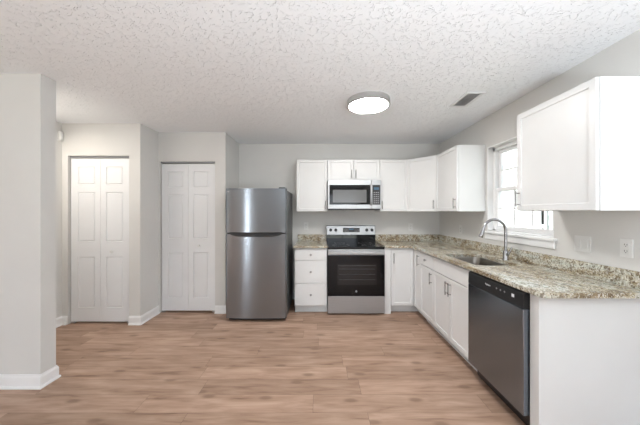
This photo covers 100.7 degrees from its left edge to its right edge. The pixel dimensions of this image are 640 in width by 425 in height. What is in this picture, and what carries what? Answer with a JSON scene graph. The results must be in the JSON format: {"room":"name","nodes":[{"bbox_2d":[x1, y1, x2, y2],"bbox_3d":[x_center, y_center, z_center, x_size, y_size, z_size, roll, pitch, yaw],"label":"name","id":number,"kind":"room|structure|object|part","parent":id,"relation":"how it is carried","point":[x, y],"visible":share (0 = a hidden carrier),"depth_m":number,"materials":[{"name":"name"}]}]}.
{"room":"kitchen","nodes":[
{"label":"kitchen","id":0,"kind":"room"},
{"bbox_2d":[0,74,55,373],"bbox_3d":[-3.335,0.143,2.118,2.330,2.440,0.120,0,0,0],"label":"wall","id":1,"kind":"structure","parent":0,"point":[27,101],"depth_m":2.06,"materials":[{"name":"beige paint"}]},
{"bbox_2d":[0,365,60,389],"bbox_3d":[-3.324,1.310,2.118,2.352,0.105,0.164,0,0,0],"label":"baseboard","id":2,"kind":"structure","parent":1,"relation":"attached to","point":[7,381],"depth_m":2.04,"materials":[{"name":"white paint"}]},
{"bbox_2d":[56,122,112,317],"bbox_3d":[-3.185,0.143,3.096,0.110,2.440,1.837,0,0,0],"label":"wall","id":3,"kind":"structure","parent":0,"point":[58,125],"depth_m":3.18,"materials":[{"name":"beige paint"}]},
{"bbox_2d":[58,131,63,140],"bbox_3d":[-3.114,-0.912,3.186,0.031,0.110,0.040,0,0,0],"label":"door chime","id":4,"kind":"object","parent":3,"relation":"attached to","point":[60,134],"visible":1,"depth_m":3.17,"materials":[{"name":"white plastic"}]},
{"bbox_2d":[56,316,67,327],"bbox_3d":[-3.095,1.310,2.696,0.070,0.105,1.037,0,0,0],"label":"baseboard","id":5,"kind":"structure","parent":3,"relation":"attached to","point":[62,320],"depth_m":3.20,"materials":[{"name":"white paint"}]},
{"bbox_2d":[62,123,157,323],"bbox_3d":[-2.655,0.143,3.450,0.950,2.440,0.470,0,0,0],"label":"wall","id":6,"kind":"structure","parent":0,"point":[137,141],"depth_m":3.21,"materials":[{"name":"beige paint"}]},
{"bbox_2d":[70,156,128,322],"bbox_3d":[-2.688,0.338,3.242,0.743,2.050,0.070,0,0,0],"label":"door","id":7,"kind":"structure","parent":6,"relation":"in","point":[99,187],"depth_m":3.25,"materials":[{"name":"white wood"}]},
{"bbox_2d":[128,305,159,324],"bbox_3d":[-2.236,1.310,3.384,0.157,0.105,0.382,0,0,0],"label":"baseboard","id":8,"kind":"structure","parent":6,"relation":"attached to","point":[132,320],"depth_m":3.26,"materials":[{"name":"white paint"}]},
{"bbox_2d":[158,132,238,312],"bbox_3d":[-1.728,0.143,3.873,0.905,2.440,0.595,0,0,0],"label":"wall","id":9,"kind":"structure","parent":0,"point":[220,148],"depth_m":3.58,"materials":[{"name":"beige paint"}]},
{"bbox_2d":[161,162,214,311],"bbox_3d":[-1.790,0.338,3.602,0.748,2.050,0.070,0,0,0],"label":"door","id":10,"kind":"structure","parent":9,"relation":"in","point":[188,188],"depth_m":3.60,"materials":[{"name":"white wood"}]},
{"bbox_2d":[214,292,294,313],"bbox_3d":[-0.892,1.310,3.861,1.045,0.105,0.617,0,0,0],"label":"baseboard","id":11,"kind":"structure","parent":9,"relation":"attached to","point":[219,309],"depth_m":3.56,"materials":[{"name":"white paint"}]},
{"bbox_2d":[0,299,525,424],"bbox_3d":[-1.310,1.393,0.285,6.580,0.060,8.770,0,0,0],"label":"floor","id":12,"kind":"structure","parent":0,"point":[188,367],"depth_m":2.21,"materials":[{"name":"brown wood"}]},
{"bbox_2d":[226,187,292,319],"bbox_3d":[-0.795,0.525,3.663,0.760,1.676,0.764,0,0,0],"label":"refrigerator","id":13,"kind":"object","parent":12,"relation":"on","point":[259,221],"visible":1,"depth_m":3.29,"materials":[{"name":"grey metal"}]},
{"bbox_3d":[-0.795,0.289,3.297,0.650,0.038,0.032,0,0,0],"label":"recessed handle","id":14,"kind":"part","parent":13,"relation":"part of","materials":[{"name":"black plastic"}]},
{"bbox_3d":[-0.795,0.253,3.297,0.650,0.005,0.031,0,0,0],"label":"recessed handle","id":15,"kind":"part","parent":13,"relation":"part of","materials":[{"name":"black plastic"}]},
{"bbox_3d":[-0.795,0.794,3.320,0.760,1.047,0.070,0,0,0],"label":"fridge door","id":16,"kind":"part","parent":13,"relation":"part of","materials":[{"name":"silver metal"}]},
{"bbox_3d":[-0.795,-0.021,3.320,0.760,0.551,0.070,0,0,0],"label":"freezer door","id":17,"kind":"part","parent":13,"relation":"part of","materials":[{"name":"silver metal"}]},
{"bbox_2d":[295,248,326,311],"bbox_3d":[-0.123,0.921,3.844,0.438,0.883,0.650,0,0,0],"label":"base cabinet","id":18,"kind":"object","parent":12,"relation":"on","point":[310,263],"visible":0.98,"depth_m":3.55,"materials":[{"name":"white paint"}]},
{"bbox_2d":[293,234,326,247],"bbox_3d":[-0.129,0.413,3.845,0.450,0.129,0.647,0,0,0],"label":"countertop","id":19,"kind":"structure","parent":18,"relation":"on","point":[304,240],"depth_m":4.06,"materials":[{"name":"stone"}]},
{"bbox_3d":[-0.123,1.103,3.558,0.432,0.297,0.018,0,0,0],"label":"drawer","id":20,"kind":"part","parent":18,"relation":"part of","materials":[{"name":"white paint"}]},
{"bbox_3d":[-0.123,0.797,3.558,0.432,0.301,0.018,0,0,0],"label":"drawer","id":21,"kind":"part","parent":18,"relation":"part of","materials":[{"name":"white paint"}]},
{"bbox_3d":[-0.123,0.568,3.558,0.432,0.146,0.018,0,0,0],"label":"drawer","id":22,"kind":"part","parent":18,"relation":"part of","materials":[{"name":"white paint"}]},
{"bbox_2d":[327,225,384,312],"bbox_3d":[0.480,0.785,3.807,0.754,1.155,0.697,0,0,0],"label":"range","id":23,"kind":"object","parent":12,"relation":"on","point":[355,261],"visible":1,"depth_m":3.51,"materials":[{"name":"grey metal"}]},
{"bbox_3d":[0.480,0.281,4.106,0.754,0.137,0.023,0,0,0],"label":"control panel","id":24,"kind":"part","parent":23,"relation":"part of","materials":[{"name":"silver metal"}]},
{"bbox_2d":[327,242,384,248],"bbox_3d":[0.480,0.474,3.807,0.754,0.034,0.586,0,0,0],"label":"cooktop","id":25,"kind":"object","parent":23,"relation":"in","point":[330,245],"depth_m":3.65,"materials":[{"name":"grey glass"}]},
{"bbox_3d":[0.480,1.228,3.534,0.754,0.225,0.052,0,0,0],"label":"storage drawer","id":26,"kind":"part","parent":23,"relation":"part of","materials":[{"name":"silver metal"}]},
{"bbox_3d":[0.480,0.841,3.530,0.754,0.540,0.048,0,0,0],"label":"oven door","id":27,"kind":"part","parent":23,"relation":"part of","materials":[{"name":"black glass"}]},
{"bbox_3d":[0.480,0.530,3.530,0.754,0.075,0.047,0,0,0],"label":"trim","id":28,"kind":"part","parent":23,"relation":"part of","materials":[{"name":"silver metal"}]},
{"bbox_3d":[0.480,0.534,3.484,0.734,0.038,0.052,0,0,0],"label":"oven handle","id":29,"kind":"part","parent":23,"relation":"part of","materials":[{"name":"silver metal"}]},
{"bbox_2d":[384,248,426,318],"bbox_3d":[1.371,0.921,3.752,1.015,0.883,0.834,0,0,0],"label":"base cabinet","id":30,"kind":"object","parent":12,"relation":"on","point":[402,265],"visible":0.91,"depth_m":3.55,"materials":[{"name":"white paint"}]},
{"bbox_3d":[1.105,0.873,3.558,0.301,0.756,0.019,0,0,0],"label":"door","id":31,"kind":"part","parent":30,"relation":"part of","materials":[{"name":"white paint"}]},
{"bbox_3d":[1.268,0.873,3.442,0.019,0.756,0.212,0,0,0],"label":"door","id":32,"kind":"part","parent":30,"relation":"part of","materials":[{"name":"white paint"}]},
{"bbox_2d":[375,234,639,297],"bbox_3d":[1.373,0.413,2.818,1.013,0.129,2.701,0,0,0],"label":"countertop","id":33,"kind":"structure","parent":30,"relation":"on","point":[540,275],"depth_m":1.97,"materials":[{"name":"stone"}]},
{"bbox_2d":[453,257,508,265],"bbox_3d":[1.508,0.566,2.533,0.399,0.174,0.639,0,0,0],"label":"sink","id":34,"kind":"object","parent":33,"relation":"in","point":[473,260],"visible":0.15,"depth_m":2.79,"materials":[{"name":"metal"}]},
{"bbox_2d":[479,218,512,259],"bbox_3d":[1.639,0.253,2.486,0.280,0.392,0.082,0,0,0],"label":"faucet","id":35,"kind":"object","parent":33,"relation":"on","point":[506,253],"visible":1,"depth_m":2.49,"materials":[{"name":"silver metal"}]},
{"bbox_2d":[420,252,440,333],"bbox_3d":[1.552,0.921,3.145,0.654,0.883,0.377,0,0,0],"label":"base cabinet","id":36,"kind":"object","parent":12,"relation":"on","point":[426,260],"visible":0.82,"depth_m":3.13,"materials":[{"name":"white paint"}]},
{"bbox_3d":[1.268,0.950,3.145,0.018,0.602,0.371,0,0,0],"label":"door","id":37,"kind":"part","parent":36,"relation":"part of","materials":[{"name":"white paint"}]},
{"bbox_3d":[1.268,0.569,3.145,0.018,0.148,0.371,0,0,0],"label":"drawer","id":38,"kind":"part","parent":36,"relation":"part of","materials":[{"name":"white paint"}]},
{"bbox_2d":[433,257,476,370],"bbox_3d":[1.552,0.921,2.580,0.654,0.883,0.747,0,0,0],"label":"base cabinet","id":39,"kind":"object","parent":12,"relation":"on","point":[450,281],"visible":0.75,"depth_m":2.54,"materials":[{"name":"white paint"}]},
{"bbox_3d":[1.268,0.950,2.767,0.018,0.602,0.368,0,0,0],"label":"door","id":40,"kind":"part","parent":39,"relation":"part of","materials":[{"name":"white paint"}]},
{"bbox_3d":[1.243,0.748,2.550,0.034,0.130,0.010,0,0,0],"label":"handle","id":41,"kind":"part","parent":39,"relation":"part of","materials":[{"name":"silver metal"}]},
{"bbox_3d":[1.268,0.950,2.393,0.018,0.602,0.368,0,0,0],"label":"door","id":42,"kind":"part","parent":39,"relation":"part of","materials":[{"name":"white paint"}]},
{"bbox_2d":[468,271,529,424],"bbox_3d":[1.544,0.925,1.903,0.631,0.876,0.597,0,0,0],"label":"dishwasher","id":43,"kind":"object","parent":12,"relation":"on","point":[498,312],"visible":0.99,"depth_m":1.81,"materials":[{"name":"grey metal"}]},
{"bbox_3d":[1.230,0.576,1.903,0.001,0.010,0.240,0,0,0],"label":"pocket handle","id":44,"kind":"part","parent":43,"relation":"part of","materials":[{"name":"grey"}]},
{"bbox_3d":[1.263,0.536,1.903,0.064,0.098,0.597,0,0,0],"label":"control panel","id":45,"kind":"part","parent":43,"relation":"part of","materials":[{"name":"black plastic"}]},
{"bbox_2d":[530,294,639,424],"bbox_3d":[1.567,0.921,1.558,0.623,0.883,0.076,0,0,0],"label":"end panel","id":46,"kind":"object","parent":12,"relation":"on","point":[585,352],"visible":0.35,"depth_m":1.52,"materials":[{"name":"white paint"}]},
{"bbox_2d":[0,0,639,143],"bbox_3d":[-1.310,-1.152,0.285,6.580,0.150,8.770,0,0,0],"label":"ceiling","id":47,"kind":"structure","parent":0,"point":[251,71],"depth_m":1.82,"materials":[{"name":"white paint"}]},
{"bbox_2d":[347,91,389,113],"bbox_3d":[0.468,-1.043,2.560,0.410,0.068,0.410,0,0,0],"label":"ceiling light","id":48,"kind":"object","parent":47,"relation":"attached to","point":[368,102],"visible":1,"depth_m":2.46,"materials":[{"name":"grey plastic"}]},
{"bbox_2d":[349,98,387,112],"bbox_3d":[0.468,-1.020,2.560,0.374,0.022,0.374,0,0,0],"label":"diffuser","id":49,"kind":"object","parent":48,"relation":"attached to","point":[356,105],"depth_m":2.51,"materials":[{"name":"white plastic"}]},
{"bbox_2d":[449,92,485,106],"bbox_3d":[1.400,-1.071,2.535,0.170,0.012,0.330,0,0,0],"label":"ceiling vent","id":50,"kind":"object","parent":47,"relation":"in","point":[467,98],"visible":1,"depth_m":2.51,"materials":[{"name":"white metal"}]},
{"bbox_2d":[239,144,438,291],"bbox_3d":[0.297,0.143,4.225,3.365,2.440,0.110,0,0,0],"label":"wall","id":51,"kind":"structure","parent":0,"point":[260,165],"depth_m":4.17,"materials":[{"name":"beige paint"}]},
{"bbox_2d":[304,222,307,229],"bbox_3d":[-0.220,0.218,4.165,0.070,0.114,0.009,0,0,0],"label":"wall outlet","id":52,"kind":"object","parent":51,"relation":"attached to","point":[305,223],"visible":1,"depth_m":4.16,"materials":[{"name":"white plastic"}]},
{"bbox_2d":[297,160,326,211],"bbox_3d":[-0.117,-0.387,3.989,0.448,0.756,0.360,0,0,0],"label":"upper cabinet","id":53,"kind":"object","parent":51,"relation":"attached to","point":[311,174],"visible":0.98,"depth_m":3.85,"materials":[{"name":"white paint"}]},
{"bbox_2d":[327,160,379,181],"bbox_3d":[0.488,-0.614,3.989,0.758,0.302,0.360,0,0,0],"label":"upper cabinet","id":54,"kind":"object","parent":51,"relation":"attached to","point":[336,169],"visible":0.88,"depth_m":3.85,"materials":[{"name":"white paint"}]},
{"bbox_3d":[0.298,-0.614,3.852,0.375,0.296,0.019,0,0,0],"label":"door","id":55,"kind":"part","parent":54,"relation":"part of","materials":[{"name":"white paint"}]},
{"bbox_2d":[327,180,380,209],"bbox_3d":[0.488,-0.244,3.936,0.754,0.425,0.464,0,0,0],"label":"microwave","id":56,"kind":"object","parent":54,"relation":"attached to","point":[341,194],"visible":1,"depth_m":3.75,"materials":[{"name":"grey metal"}]},
{"bbox_3d":[0.720,-0.247,3.730,0.023,0.306,0.054,0,0,0],"label":"handle","id":57,"kind":"part","parent":56,"relation":"part of","materials":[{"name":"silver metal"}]},
{"bbox_3d":[0.798,-0.247,3.754,0.110,0.280,0.004,0,0,0],"label":"touch panel","id":58,"kind":"part","parent":56,"relation":"part of","materials":[{"name":"black plastic"}]},
{"bbox_3d":[0.800,-0.252,3.769,0.130,0.408,0.029,0,0,0],"label":"control panel","id":59,"kind":"part","parent":56,"relation":"part of","materials":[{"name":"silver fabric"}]},
{"bbox_3d":[0.678,-0.614,3.852,0.375,0.296,0.019,0,0,0],"label":"door","id":60,"kind":"part","parent":54,"relation":"part of","materials":[{"name":"white paint"}]},
{"bbox_2d":[375,160,406,211],"bbox_3d":[1.069,-0.387,3.989,0.400,0.756,0.360,0,0,0],"label":"upper cabinet","id":61,"kind":"object","parent":51,"relation":"attached to","point":[393,173],"visible":0.94,"depth_m":3.85,"materials":[{"name":"white paint"}]},
{"bbox_2d":[408,223,412,230],"bbox_3d":[1.425,0.233,4.165,0.070,0.114,0.009,0,0,0],"label":"wall outlet","id":62,"kind":"object","parent":51,"relation":"attached to","point":[410,225],"visible":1,"depth_m":4.16,"materials":[{"name":"white plastic"}]},
{"bbox_2d":[439,29,639,271],"bbox_3d":[1.950,0.143,0.085,0.140,2.440,8.170,0,0,0],"label":"wall","id":63,"kind":"structure","parent":0,"point":[605,229],"depth_m":1.97,"materials":[{"name":"beige paint"}]},
{"bbox_2d":[407,155,436,211],"bbox_3d":[1.570,-0.387,3.857,0.619,0.756,0.623,0,0,0],"label":"upper cabinet","id":64,"kind":"object","parent":63,"relation":"attached to","point":[421,172],"visible":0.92,"depth_m":3.70,"materials":[{"name":"white paint"}]},
{"bbox_2d":[436,145,485,211],"bbox_3d":[1.699,-0.387,3.283,0.360,0.756,0.553,0,0,0],"label":"upper cabinet","id":65,"kind":"object","parent":63,"relation":"attached to","point":[460,169],"visible":1,"depth_m":3.01,"materials":[{"name":"white paint"}]},
{"bbox_3d":[1.562,-0.387,3.283,0.019,0.750,0.550,0,0,0],"label":"door","id":66,"kind":"part","parent":65,"relation":"part of","materials":[{"name":"white paint"}]},
{"bbox_2d":[484,136,556,248],"bbox_3d":[1.929,-0.215,2.555,0.162,1.023,0.910,0,0,0],"label":"window","id":67,"kind":"structure","parent":63,"relation":"in","point":[537,237],"depth_m":2.83,"materials":[{"name":"white paint"}]},
{"bbox_3d":[1.993,-0.452,2.555,0.030,0.456,0.756,0,0,0],"label":"sash","id":68,"kind":"part","parent":67,"relation":"part of","materials":[{"name":"white paint"}]},
{"bbox_3d":[1.894,0.222,2.555,0.092,0.022,0.910,0,0,0],"label":"sill","id":69,"kind":"part","parent":67,"relation":"part of","materials":[{"name":"white paint"}]},
{"bbox_3d":[1.975,-0.258,2.555,0.070,0.914,0.826,0,0,0],"label":"frame","id":70,"kind":"part","parent":67,"relation":"part of","materials":[{"name":"white paint"}]},
{"bbox_3d":[1.959,-0.041,2.555,0.030,0.447,0.756,0,0,0],"label":"sash","id":71,"kind":"part","parent":67,"relation":"part of","materials":[{"name":"white paint"}]},
{"bbox_2d":[515,76,639,210],"bbox_3d":[1.699,-0.387,1.790,0.360,0.756,0.603,0,0,0],"label":"upper cabinet","id":72,"kind":"object","parent":63,"relation":"attached to","point":[578,149],"visible":1,"depth_m":1.57,"materials":[{"name":"white paint"}]},
{"bbox_3d":[1.536,-0.104,2.062,0.034,0.120,0.010,0,0,0],"label":"handle","id":73,"kind":"part","parent":72,"relation":"part of","materials":[{"name":"silver metal"}]},
{"bbox_3d":[1.562,-0.387,1.790,0.019,0.750,0.600,0,0,0],"label":"door","id":74,"kind":"part","parent":72,"relation":"part of","materials":[{"name":"white paint"}]},
{"bbox_2d":[574,235,590,252],"bbox_3d":[1.875,0.226,1.895,0.008,0.114,0.116,0,0,0],"label":"light switch","id":75,"kind":"object","parent":63,"relation":"attached to","point":[581,243],"visible":1,"depth_m":1.89,"materials":[{"name":"white plastic"}]},
{"bbox_2d":[620,238,633,257],"bbox_3d":[1.875,0.220,1.622,0.009,0.114,0.070,0,0,0],"label":"wall outlet","id":76,"kind":"object","parent":63,"relation":"attached to","point":[626,245],"visible":1,"depth_m":1.61,"materials":[{"name":"white plastic"}]},
{"label":"outside","id":77,"kind":"structure","parent":0,"visible":0},
{"bbox_3d":[1.000,1.823,2.000,30.000,0.080,36.000,0,0,0],"label":"ground","id":78,"kind":"structure","parent":77,"visible":0},
{"bbox_2d":[502,149,552,229],"bbox_3d":[4.550,-1.142,5.000,0.600,5.850,18.000,0,0,0],"label":"house","id":79,"kind":"structure","parent":78,"relation":"on","point":[542,219],"depth_m":6.29,"materials":[{"name":"white plastic"}]},
{"bbox_3d":[4.572,-0.242,5.420,0.004,1.750,0.080,0,0,0],"label":"pane","id":80,"kind":"part","parent":79,"relation":"part of","materials":[{"name":"black glass"}]}
]}

